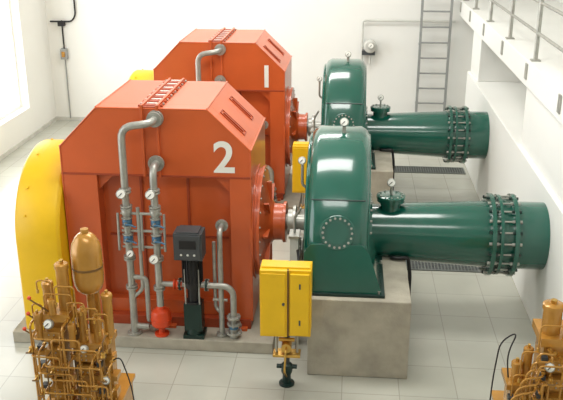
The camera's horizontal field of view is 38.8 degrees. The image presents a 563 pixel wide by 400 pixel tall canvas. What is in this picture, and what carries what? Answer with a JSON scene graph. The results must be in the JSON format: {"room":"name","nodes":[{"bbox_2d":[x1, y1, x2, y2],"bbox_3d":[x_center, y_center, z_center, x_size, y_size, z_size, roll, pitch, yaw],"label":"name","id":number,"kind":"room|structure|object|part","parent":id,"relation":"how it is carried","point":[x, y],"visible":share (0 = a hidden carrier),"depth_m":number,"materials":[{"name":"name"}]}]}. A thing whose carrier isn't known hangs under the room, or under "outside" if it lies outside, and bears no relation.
{"room":"power station hall","nodes":[
{"label":"power station hall","id":0,"kind":"room"},
{"bbox_2d":[0,0,55,155],"bbox_3d":[-5.379,-1.208,6.746,0.300,5.600,17.500,2,20,5],"label":"wall","id":1,"kind":"structure","parent":0,"point":[29,20],"depth_m":14.47,"materials":[{"name":"white paint"}]},
{"bbox_2d":[0,0,21,119],"bbox_3d":[-4.956,-2.799,11.710,0.070,4.050,4.550,2,20,5],"label":"window","id":2,"kind":"structure","parent":1,"relation":"in","point":[17,106],"depth_m":14.13,"materials":[{"name":"white glass"}]},
{"bbox_2d":[0,116,56,160],"bbox_3d":[-5.222,1.391,7.690,0.015,0.070,17.500,2,20,5],"label":"baseboard","id":3,"kind":"structure","parent":1,"relation":"attached to","point":[53,120],"depth_m":14.43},
{"bbox_2d":[0,120,535,399],"bbox_3d":[-0.548,1.654,7.348,9.800,0.212,17.900,2,20,5],"label":"floor","id":4,"kind":"structure","parent":0,"point":[459,322],"depth_m":7.69,"materials":[{"name":"tile"}]},
{"bbox_2d":[15,138,75,329],"bbox_3d":[-2.215,0.216,8.205,0.430,1.678,1.530,2,20,5],"label":"guard","id":5,"kind":"object","parent":4,"relation":"on","point":[41,234],"visible":0.55,"depth_m":7.50,"materials":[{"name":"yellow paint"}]},
{"bbox_2d":[22,227,135,399],"bbox_3d":[-1.335,1.108,5.798,0.881,1.910,0.640,2,20,5],"label":"hydraulic power unit","id":6,"kind":"object","parent":4,"relation":"on","point":[95,375],"visible":1,"depth_m":5.57,"materials":[{"name":"paint"}]},
{"bbox_2d":[129,69,153,79],"bbox_3d":[-1.895,-1.042,11.616,0.430,1.678,1.530,2,20,5],"label":"guard","id":7,"kind":"object","parent":4,"relation":"on","point":[142,74],"visible":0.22,"depth_m":11.16,"materials":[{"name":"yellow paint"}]},
{"bbox_2d":[13,295,274,353],"bbox_3d":[-1.272,1.083,8.452,2.540,0.120,1.670,2,20,5],"label":"plinth","id":8,"kind":"object","parent":4,"relation":"on","point":[249,341],"visible":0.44,"depth_m":7.66,"materials":[{"name":"concrete"}]},
{"bbox_2d":[151,306,171,337],"bbox_3d":[-1.149,1.147,7.657,0.204,0.310,0.204,2,20,5],"label":"vessel","id":9,"kind":"object","parent":4,"relation":"on","point":[161,317],"visible":0.98,"depth_m":7.58,"materials":[{"name":"red metal"}]},
{"bbox_2d":[116,110,241,338],"bbox_3d":[-0.935,0.254,7.415,1.136,2.176,0.479,2,20,5],"label":"pipes","id":10,"kind":"object","parent":4,"relation":"on","point":[154,118],"visible":1,"depth_m":7.38,"materials":[{"name":"metal"}]},
{"bbox_2d":[59,78,303,330],"bbox_3d":[-0.862,0.004,8.011,2.282,2.210,1.260,2,20,5],"label":"generator","id":11,"kind":"object","parent":4,"relation":"on","point":[210,139],"visible":0.86,"depth_m":7.55,"materials":[{"name":"orange paint"}]},
{"bbox_3d":[-0.520,-0.387,7.231,0.193,0.299,0.004,2,20,5],"label":"numeral plate","id":12,"kind":"part","parent":11,"relation":"part of","materials":[{"name":"white paint"}]},
{"bbox_2d":[173,225,209,339],"bbox_3d":[-0.839,0.781,7.456,0.330,1.135,0.288,2,20,5],"label":"pump","id":13,"kind":"object","parent":4,"relation":"on","point":[189,242],"visible":0.96,"depth_m":7.40,"materials":[{"name":"green paint"}]},
{"bbox_2d":[195,44,276,202],"bbox_3d":[-0.615,-1.004,10.826,1.136,2.176,0.479,2,20,5],"label":"pipes","id":14,"kind":"object","parent":4,"relation":"on","point":[220,49],"visible":0.19,"depth_m":10.50,"materials":[{"name":"metal"}]},
{"bbox_2d":[153,27,320,200],"bbox_3d":[-0.542,-1.254,11.422,2.282,2.210,1.260,2,20,5],"label":"generator","id":15,"kind":"object","parent":4,"relation":"on","point":[253,62],"visible":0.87,"depth_m":10.77,"materials":[{"name":"orange paint"}]},
{"bbox_3d":[-0.200,-1.643,10.643,0.056,0.296,0.004,2,20,5],"label":"numeral plate","id":16,"kind":"part","parent":15,"relation":"part of","materials":[{"name":"white paint"}]},
{"bbox_2d":[259,259,312,387],"bbox_3d":[0.040,1.092,6.902,0.430,1.175,0.245,2,20,5],"label":"electrical cabinet","id":17,"kind":"object","parent":4,"relation":"on","point":[285,285],"visible":1,"depth_m":6.73,"materials":[{"name":"metal"}]},
{"bbox_2d":[276,169,301,210],"bbox_3d":[-0.952,-0.175,11.864,2.540,0.120,1.670,2,20,5],"label":"plinth","id":18,"kind":"object","parent":4,"relation":"on","point":[291,198],"visible":0.09,"depth_m":11.31,"materials":[{"name":"concrete"}]},
{"bbox_2d":[288,207,303,348],"bbox_3d":[0.154,0.630,7.794,0.122,1.425,1.077,2,20,5],"label":"pedestal","id":19,"kind":"object","parent":4,"relation":"on","point":[294,234],"visible":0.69,"depth_m":7.41,"materials":[{"name":"metal"}]},
{"bbox_2d":[292,141,308,208],"bbox_3d":[0.360,-0.166,10.313,0.430,1.175,0.245,2,20,5],"label":"electrical cabinet","id":20,"kind":"object","parent":4,"relation":"on","point":[299,149],"visible":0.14,"depth_m":10.13,"materials":[{"name":"metal"}]},
{"bbox_2d":[310,111,318,132],"bbox_3d":[0.474,-0.628,11.206,0.122,1.425,1.077,2,20,5],"label":"pedestal","id":21,"kind":"object","parent":4,"relation":"on","point":[313,129],"visible":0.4,"depth_m":10.78,"materials":[{"name":"metal"}]},
{"bbox_2d":[307,257,411,378],"bbox_3d":[0.779,0.844,8.161,0.900,0.770,2.290,2,20,5],"label":"foundation","id":22,"kind":"object","parent":4,"relation":"on","point":[350,336],"visible":0.5,"depth_m":7.09,"materials":[{"name":"concrete"}]},
{"bbox_2d":[298,118,384,298],"bbox_3d":[0.594,-0.064,7.827,0.808,1.564,2.140,2,20,5],"label":"housing","id":23,"kind":"object","parent":22,"relation":"on","point":[338,238],"visible":0.99,"depth_m":7.03,"materials":[{"name":"green paint"}]},
{"bbox_2d":[371,150,392,203],"bbox_3d":[1.099,-0.414,11.572,0.900,0.770,2.290,2,20,5],"label":"foundation","id":24,"kind":"object","parent":4,"relation":"on","point":[383,172],"visible":0.19,"depth_m":10.44,"materials":[{"name":"concrete"}]},
{"bbox_2d":[317,51,375,169],"bbox_3d":[0.914,-1.322,11.239,0.808,1.564,2.140,2,20,5],"label":"housing","id":25,"kind":"object","parent":24,"relation":"on","point":[344,80],"visible":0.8,"depth_m":10.50,"materials":[{"name":"green paint"}]},
{"bbox_2d":[367,95,489,190],"bbox_3d":[2.034,-0.744,11.357,1.659,1.520,0.810,2,20,5],"label":"pipe","id":26,"kind":"object","parent":4,"relation":"on","point":[452,134],"visible":0.99,"depth_m":11.04,"materials":[{"name":"green metal"}]},
{"bbox_2d":[372,178,549,295],"bbox_3d":[1.714,0.513,7.946,1.659,1.520,0.810,2,20,5],"label":"pipe","id":27,"kind":"object","parent":4,"relation":"on","point":[495,233],"visible":0.98,"depth_m":7.62,"materials":[{"name":"green metal"}]},
{"bbox_2d":[489,298,562,399],"bbox_3d":[1.808,1.344,5.539,0.708,1.645,0.636,2,20,5],"label":"hydraulic power unit","id":28,"kind":"object","parent":4,"relation":"on","point":[545,382],"visible":1,"depth_m":5.28,"materials":[{"name":"paint"}]},
{"bbox_2d":[45,0,555,121],"bbox_3d":[0.228,-4.111,14.619,9.800,5.600,0.200,2,20,5],"label":"wall","id":29,"kind":"structure","parent":0,"point":[106,41],"depth_m":14.98,"materials":[{"name":"white paint"}]},
{"bbox_2d":[50,0,75,117],"bbox_3d":[-4.131,-3.085,15.232,0.516,3.150,0.115,2,20,5],"label":"junction box","id":30,"kind":"object","parent":29,"relation":"attached to","point":[63,51],"visible":1,"depth_m":15.29,"materials":[{"name":"grey paint"}]},
{"bbox_2d":[57,116,84,120],"bbox_3d":[-0.621,-1.506,15.544,7.685,0.070,0.015,2,20,5],"label":"baseboard","id":31,"kind":"structure","parent":29,"relation":"attached to","point":[58,117],"depth_m":15.83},
{"bbox_2d":[361,20,455,64],"bbox_3d":[2.306,-2.768,14.677,1.688,1.038,0.243,2,20,5],"label":"pipe","id":32,"kind":"object","parent":29,"relation":"attached to","point":[370,45],"visible":0.99,"depth_m":14.64,"materials":[{"name":"grey plastic"}]},
{"bbox_2d":[415,0,453,111],"bbox_3d":[2.791,-2.885,14.617,0.564,3.300,0.200,2,20,5],"label":"ladder","id":33,"kind":"object","parent":29,"relation":"attached to","point":[422,1],"visible":0.88,"depth_m":14.61,"materials":[{"name":"grey metal"}]},
{"bbox_2d":[460,0,562,124],"bbox_3d":[-0.548,-0.555,6.534,9.400,0.280,17.500,2,20,5],"label":"balcony","id":34,"kind":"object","parent":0,"point":[544,80],"depth_m":10.38,"materials":[{"name":"white paint"}]},
{"bbox_2d":[460,0,562,113],"bbox_3d":[3.576,-2.135,9.176,1.675,1.257,10.550,2,20,5],"label":"gallery railing","id":35,"kind":"object","parent":34,"relation":"on","point":[542,3],"visible":1,"depth_m":8.75,"materials":[{"name":"metal"}]},
{"bbox_2d":[465,31,562,323],"bbox_3d":[2.914,0.677,6.663,0.950,2.120,17.500,2,20,5],"label":"wall","id":36,"kind":"structure","parent":0,"point":[524,158],"depth_m":8.94,"materials":[{"name":"white paint"}]}
]}

